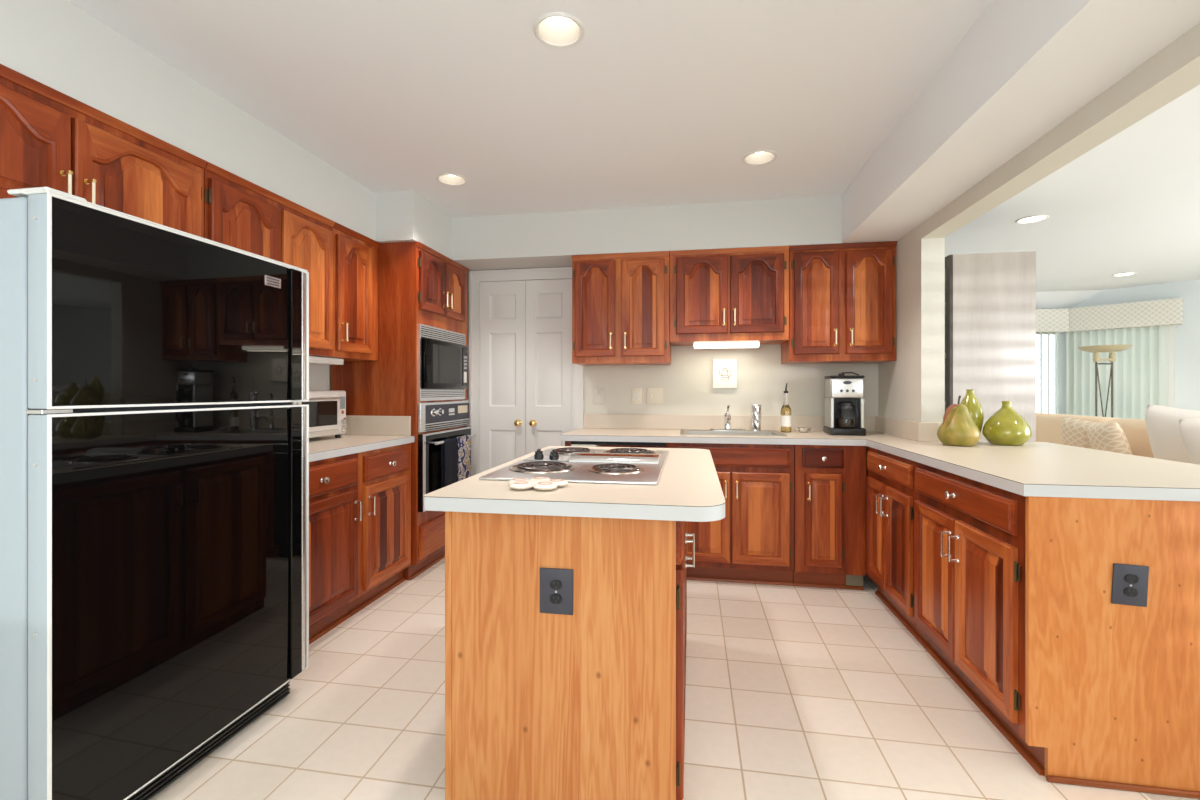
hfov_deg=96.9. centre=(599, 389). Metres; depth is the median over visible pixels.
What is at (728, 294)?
upper cabinet
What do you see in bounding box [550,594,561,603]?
socket
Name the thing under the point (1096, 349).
floor lamp
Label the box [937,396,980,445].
pear
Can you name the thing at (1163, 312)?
valance
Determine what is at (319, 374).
wall
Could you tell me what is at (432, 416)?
wall oven
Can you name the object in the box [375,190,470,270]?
soffit
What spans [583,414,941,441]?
backsplash
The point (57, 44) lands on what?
soffit
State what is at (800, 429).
glass dish
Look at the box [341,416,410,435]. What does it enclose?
backsplash
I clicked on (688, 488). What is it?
island countertop
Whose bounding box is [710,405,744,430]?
faucet
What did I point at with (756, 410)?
tumbler
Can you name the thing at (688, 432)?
basin
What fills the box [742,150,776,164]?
recessed light
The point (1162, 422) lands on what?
armchair
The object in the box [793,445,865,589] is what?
base cabinet
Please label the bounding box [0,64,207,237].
upper cabinet
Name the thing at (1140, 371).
vertical blind
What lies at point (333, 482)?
base cabinet
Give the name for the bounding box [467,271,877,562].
wall
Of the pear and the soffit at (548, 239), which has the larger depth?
the soffit at (548, 239)
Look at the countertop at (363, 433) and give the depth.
3.23 m
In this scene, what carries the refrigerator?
on the floor
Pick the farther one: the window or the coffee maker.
the window
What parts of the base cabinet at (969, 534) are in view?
panel, door, handle, knob, handle, drawer, panel, shoe molding, door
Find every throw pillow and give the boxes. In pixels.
[1061,416,1095,448]
[1087,421,1131,454]
[1179,418,1199,464]
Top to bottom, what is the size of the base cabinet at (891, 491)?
0.871 m
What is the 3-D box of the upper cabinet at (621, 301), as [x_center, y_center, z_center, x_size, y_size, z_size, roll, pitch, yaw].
[0.160,-0.559,3.775,0.670,0.748,0.394,0,0,10]
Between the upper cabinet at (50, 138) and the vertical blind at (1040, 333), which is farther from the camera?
the vertical blind at (1040, 333)
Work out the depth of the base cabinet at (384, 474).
3.02 m
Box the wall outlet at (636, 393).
[631,388,641,403]
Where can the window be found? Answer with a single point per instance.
(1044, 337)
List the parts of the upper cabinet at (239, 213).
door, panel, molding, door, panel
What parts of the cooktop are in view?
control knob, burner, control plate, control knob, burner, burner, burner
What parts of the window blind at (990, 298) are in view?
glass pane, door frame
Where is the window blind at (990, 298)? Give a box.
[945,251,1035,441]
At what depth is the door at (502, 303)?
4.12 m
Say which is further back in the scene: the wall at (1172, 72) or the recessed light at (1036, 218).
the recessed light at (1036, 218)
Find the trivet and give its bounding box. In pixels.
[507,476,567,489]
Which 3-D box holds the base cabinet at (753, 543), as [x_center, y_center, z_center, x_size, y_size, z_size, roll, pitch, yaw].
[0.840,0.764,3.537,0.770,0.871,0.634,0,0,10]
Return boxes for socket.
[550,580,561,589]
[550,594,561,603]
[1124,587,1137,596]
[1125,574,1138,583]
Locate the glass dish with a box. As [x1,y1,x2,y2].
[795,427,811,432]
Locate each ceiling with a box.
[67,0,991,217]
[945,85,1199,308]
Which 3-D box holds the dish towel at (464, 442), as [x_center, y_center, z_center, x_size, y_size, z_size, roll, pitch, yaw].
[-0.984,0.508,3.836,0.030,0.354,0.210,0,0,10]
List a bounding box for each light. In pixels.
[309,356,343,364]
[436,173,467,185]
[533,12,584,47]
[693,342,759,348]
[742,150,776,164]
[1015,215,1048,223]
[1112,272,1136,275]
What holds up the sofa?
on the floor
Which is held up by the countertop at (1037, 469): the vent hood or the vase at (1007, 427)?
the vase at (1007, 427)
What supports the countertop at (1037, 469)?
on the base cabinet at (969, 534)
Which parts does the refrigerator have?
fridge door, freezer door, black panel, black panel, door trim, door trim, name plate, handle, handle, handle trim, handle trim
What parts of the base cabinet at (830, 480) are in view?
handle, drawer, door, panel, shoe molding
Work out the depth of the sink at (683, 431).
3.65 m
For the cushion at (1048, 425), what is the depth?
5.27 m
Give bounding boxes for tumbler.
[751,405,761,430]
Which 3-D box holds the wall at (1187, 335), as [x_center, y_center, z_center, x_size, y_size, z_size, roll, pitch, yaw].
[6.828,-0.020,5.886,0.100,2.440,2.550,0,0,-35]
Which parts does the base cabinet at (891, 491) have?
panel, door, handle, knob, handle, drawer, panel, door, shoe molding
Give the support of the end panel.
on the floor
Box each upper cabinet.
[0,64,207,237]
[204,162,334,356]
[327,222,380,360]
[572,251,670,365]
[670,246,788,345]
[781,241,896,363]
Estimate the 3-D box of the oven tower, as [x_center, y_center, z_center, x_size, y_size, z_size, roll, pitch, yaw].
[-1.354,0.134,3.767,0.660,2.133,0.768,0,0,10]
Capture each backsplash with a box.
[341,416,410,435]
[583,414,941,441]
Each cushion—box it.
[1036,413,1120,444]
[1110,419,1153,457]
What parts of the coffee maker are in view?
lid, carafe lid, carafe handle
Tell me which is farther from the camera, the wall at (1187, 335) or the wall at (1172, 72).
the wall at (1187, 335)
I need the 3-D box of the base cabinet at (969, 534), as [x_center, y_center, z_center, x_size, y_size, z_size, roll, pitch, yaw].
[1.651,0.764,2.023,0.627,0.871,0.818,0,0,10]
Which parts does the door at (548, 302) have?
knob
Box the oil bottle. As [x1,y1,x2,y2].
[781,383,791,431]
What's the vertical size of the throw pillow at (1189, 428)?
0.463 m
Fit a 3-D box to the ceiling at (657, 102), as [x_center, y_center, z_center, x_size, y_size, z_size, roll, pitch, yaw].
[-0.353,-1.340,0.948,3.805,0.200,6.350,0,0,10]
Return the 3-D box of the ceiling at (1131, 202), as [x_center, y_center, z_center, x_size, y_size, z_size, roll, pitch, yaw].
[4.455,-1.244,2.038,5.305,0.393,10.120,0,0,10]
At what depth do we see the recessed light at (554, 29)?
1.88 m
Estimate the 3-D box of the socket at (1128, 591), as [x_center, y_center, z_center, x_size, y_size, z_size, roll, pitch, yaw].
[1.588,0.605,1.591,0.035,0.025,0.004,3,0,10]
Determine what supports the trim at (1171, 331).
attached to the wall at (1187, 335)
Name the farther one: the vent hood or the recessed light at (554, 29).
the vent hood
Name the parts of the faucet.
plate, spout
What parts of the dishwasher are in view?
control panel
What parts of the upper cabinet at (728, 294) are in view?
door, panel, handle, molding, handle, door, panel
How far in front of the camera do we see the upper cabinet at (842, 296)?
3.39 m
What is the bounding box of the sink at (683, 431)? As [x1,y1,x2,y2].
[680,429,786,435]
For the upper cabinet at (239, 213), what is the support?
attached to the wall at (319, 374)
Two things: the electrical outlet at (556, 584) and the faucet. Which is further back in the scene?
the faucet
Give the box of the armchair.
[1145,405,1199,463]
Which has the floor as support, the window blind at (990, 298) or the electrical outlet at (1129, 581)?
the window blind at (990, 298)
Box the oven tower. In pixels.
[331,242,468,580]
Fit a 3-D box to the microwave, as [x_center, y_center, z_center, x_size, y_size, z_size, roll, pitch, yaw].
[-1.067,-0.175,3.696,0.048,0.490,0.683,0,0,10]
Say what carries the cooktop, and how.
in the island countertop at (688, 488)
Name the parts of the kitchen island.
drawer, door, panel, door, handle, handle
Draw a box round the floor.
[149,558,1199,799]
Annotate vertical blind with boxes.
[1036,332,1056,413]
[1066,325,1176,419]
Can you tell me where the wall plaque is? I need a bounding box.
[713,359,736,387]
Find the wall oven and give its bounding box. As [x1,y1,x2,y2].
[418,400,475,511]
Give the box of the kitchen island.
[445,511,694,799]
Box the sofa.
[1036,413,1153,457]
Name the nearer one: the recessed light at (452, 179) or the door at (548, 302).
the recessed light at (452, 179)
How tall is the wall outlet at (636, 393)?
0.118 m
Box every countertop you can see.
[309,416,414,461]
[423,446,724,521]
[560,414,1199,500]
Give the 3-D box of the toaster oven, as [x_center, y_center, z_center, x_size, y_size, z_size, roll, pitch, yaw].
[-1.658,0.145,3.038,0.246,0.284,0.430,0,0,10]
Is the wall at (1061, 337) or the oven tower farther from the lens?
the wall at (1061, 337)
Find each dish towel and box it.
[441,438,457,487]
[456,435,470,480]
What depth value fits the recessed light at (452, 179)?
3.18 m
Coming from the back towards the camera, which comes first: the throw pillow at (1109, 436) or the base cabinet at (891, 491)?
the throw pillow at (1109, 436)
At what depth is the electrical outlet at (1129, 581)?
1.59 m
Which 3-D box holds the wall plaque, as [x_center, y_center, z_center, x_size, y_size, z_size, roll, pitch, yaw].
[0.900,-0.118,3.836,0.170,0.210,0.033,0,0,10]
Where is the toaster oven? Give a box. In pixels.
[292,390,346,437]
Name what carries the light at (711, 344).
attached to the upper cabinet at (728, 294)
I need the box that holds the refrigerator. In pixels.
[0,187,308,799]
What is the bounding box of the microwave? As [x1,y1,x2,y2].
[418,324,466,400]
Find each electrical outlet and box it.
[540,568,572,614]
[1111,563,1148,606]
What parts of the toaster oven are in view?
door, handle, control panel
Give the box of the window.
[1036,334,1054,413]
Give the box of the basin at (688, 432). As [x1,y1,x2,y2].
[687,431,777,434]
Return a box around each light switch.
[594,388,603,403]
[647,388,662,403]
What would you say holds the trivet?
on the island countertop at (688, 488)
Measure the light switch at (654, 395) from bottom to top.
0.120 m
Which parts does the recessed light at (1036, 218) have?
bulb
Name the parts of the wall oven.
oven knob, oven knob, control panel, door trim, panel, handle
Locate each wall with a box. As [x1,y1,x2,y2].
[309,363,330,390]
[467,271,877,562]
[878,22,1199,422]
[1057,332,1065,413]
[1069,279,1199,410]
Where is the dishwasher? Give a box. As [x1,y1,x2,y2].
[571,441,665,447]
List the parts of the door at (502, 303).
knob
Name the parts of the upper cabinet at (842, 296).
door, panel, handle, molding, handle, panel, door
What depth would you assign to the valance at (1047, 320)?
6.78 m
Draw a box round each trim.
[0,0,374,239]
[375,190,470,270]
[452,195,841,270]
[469,267,583,475]
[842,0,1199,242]
[1168,327,1174,407]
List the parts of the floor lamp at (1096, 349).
rod frame, lamp shade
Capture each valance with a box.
[1036,308,1068,332]
[1069,298,1182,331]
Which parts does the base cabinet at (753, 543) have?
panel, door, handle, false drawer, handle, shoe molding, panel, door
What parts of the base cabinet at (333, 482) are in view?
knob, panel, shoe molding, drawer, door, handle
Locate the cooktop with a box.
[479,447,668,484]
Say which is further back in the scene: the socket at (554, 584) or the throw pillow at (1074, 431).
the throw pillow at (1074, 431)
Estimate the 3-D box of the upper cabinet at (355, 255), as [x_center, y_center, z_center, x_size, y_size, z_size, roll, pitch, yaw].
[-1.587,-0.559,3.194,0.404,0.748,0.432,0,0,10]
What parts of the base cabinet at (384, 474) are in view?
handle, shoe molding, drawer, door, panel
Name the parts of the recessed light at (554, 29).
bulb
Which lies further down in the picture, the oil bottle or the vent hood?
the vent hood
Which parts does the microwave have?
door, control panel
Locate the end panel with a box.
[1025,496,1199,798]
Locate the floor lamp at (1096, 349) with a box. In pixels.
[1077,345,1131,417]
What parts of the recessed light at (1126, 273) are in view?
bulb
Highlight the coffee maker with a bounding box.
[824,372,865,435]
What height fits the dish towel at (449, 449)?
0.374 m
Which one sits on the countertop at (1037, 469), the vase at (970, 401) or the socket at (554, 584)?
the vase at (970, 401)
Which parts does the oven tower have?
shoe molding, drawer, door, panel, molding, handle, handle, door, panel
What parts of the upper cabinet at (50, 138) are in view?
panel, door, handle, handle, molding, door, panel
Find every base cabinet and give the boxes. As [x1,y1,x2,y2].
[309,453,361,643]
[348,443,410,615]
[565,441,571,445]
[666,443,793,585]
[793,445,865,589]
[867,447,928,647]
[914,462,1044,775]
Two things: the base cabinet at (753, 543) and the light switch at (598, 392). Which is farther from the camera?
the light switch at (598, 392)
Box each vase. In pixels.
[960,389,983,442]
[982,401,1031,445]
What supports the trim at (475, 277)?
attached to the wall at (687, 383)
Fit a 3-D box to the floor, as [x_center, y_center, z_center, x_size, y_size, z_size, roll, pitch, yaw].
[2.595,1.230,2.447,9.110,0.060,10.300,0,0,10]
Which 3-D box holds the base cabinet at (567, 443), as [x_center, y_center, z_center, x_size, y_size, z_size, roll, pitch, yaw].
[-0.159,0.764,3.738,0.043,0.871,0.575,0,0,10]
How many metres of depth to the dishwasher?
3.38 m
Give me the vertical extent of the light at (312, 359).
0.036 m
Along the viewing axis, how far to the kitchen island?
1.50 m
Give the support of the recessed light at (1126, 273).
in the ceiling at (1131, 202)
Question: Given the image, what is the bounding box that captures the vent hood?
[569,452,659,463]
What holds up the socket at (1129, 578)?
attached to the end panel
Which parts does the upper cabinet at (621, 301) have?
door, panel, molding, handle, panel, door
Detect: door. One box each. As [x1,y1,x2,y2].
[480,281,525,472]
[526,279,571,454]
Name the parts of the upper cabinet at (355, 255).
handle, door, panel, molding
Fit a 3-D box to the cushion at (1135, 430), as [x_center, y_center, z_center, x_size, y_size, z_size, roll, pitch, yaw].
[4.331,0.440,3.700,0.250,0.390,1.844,0,0,10]

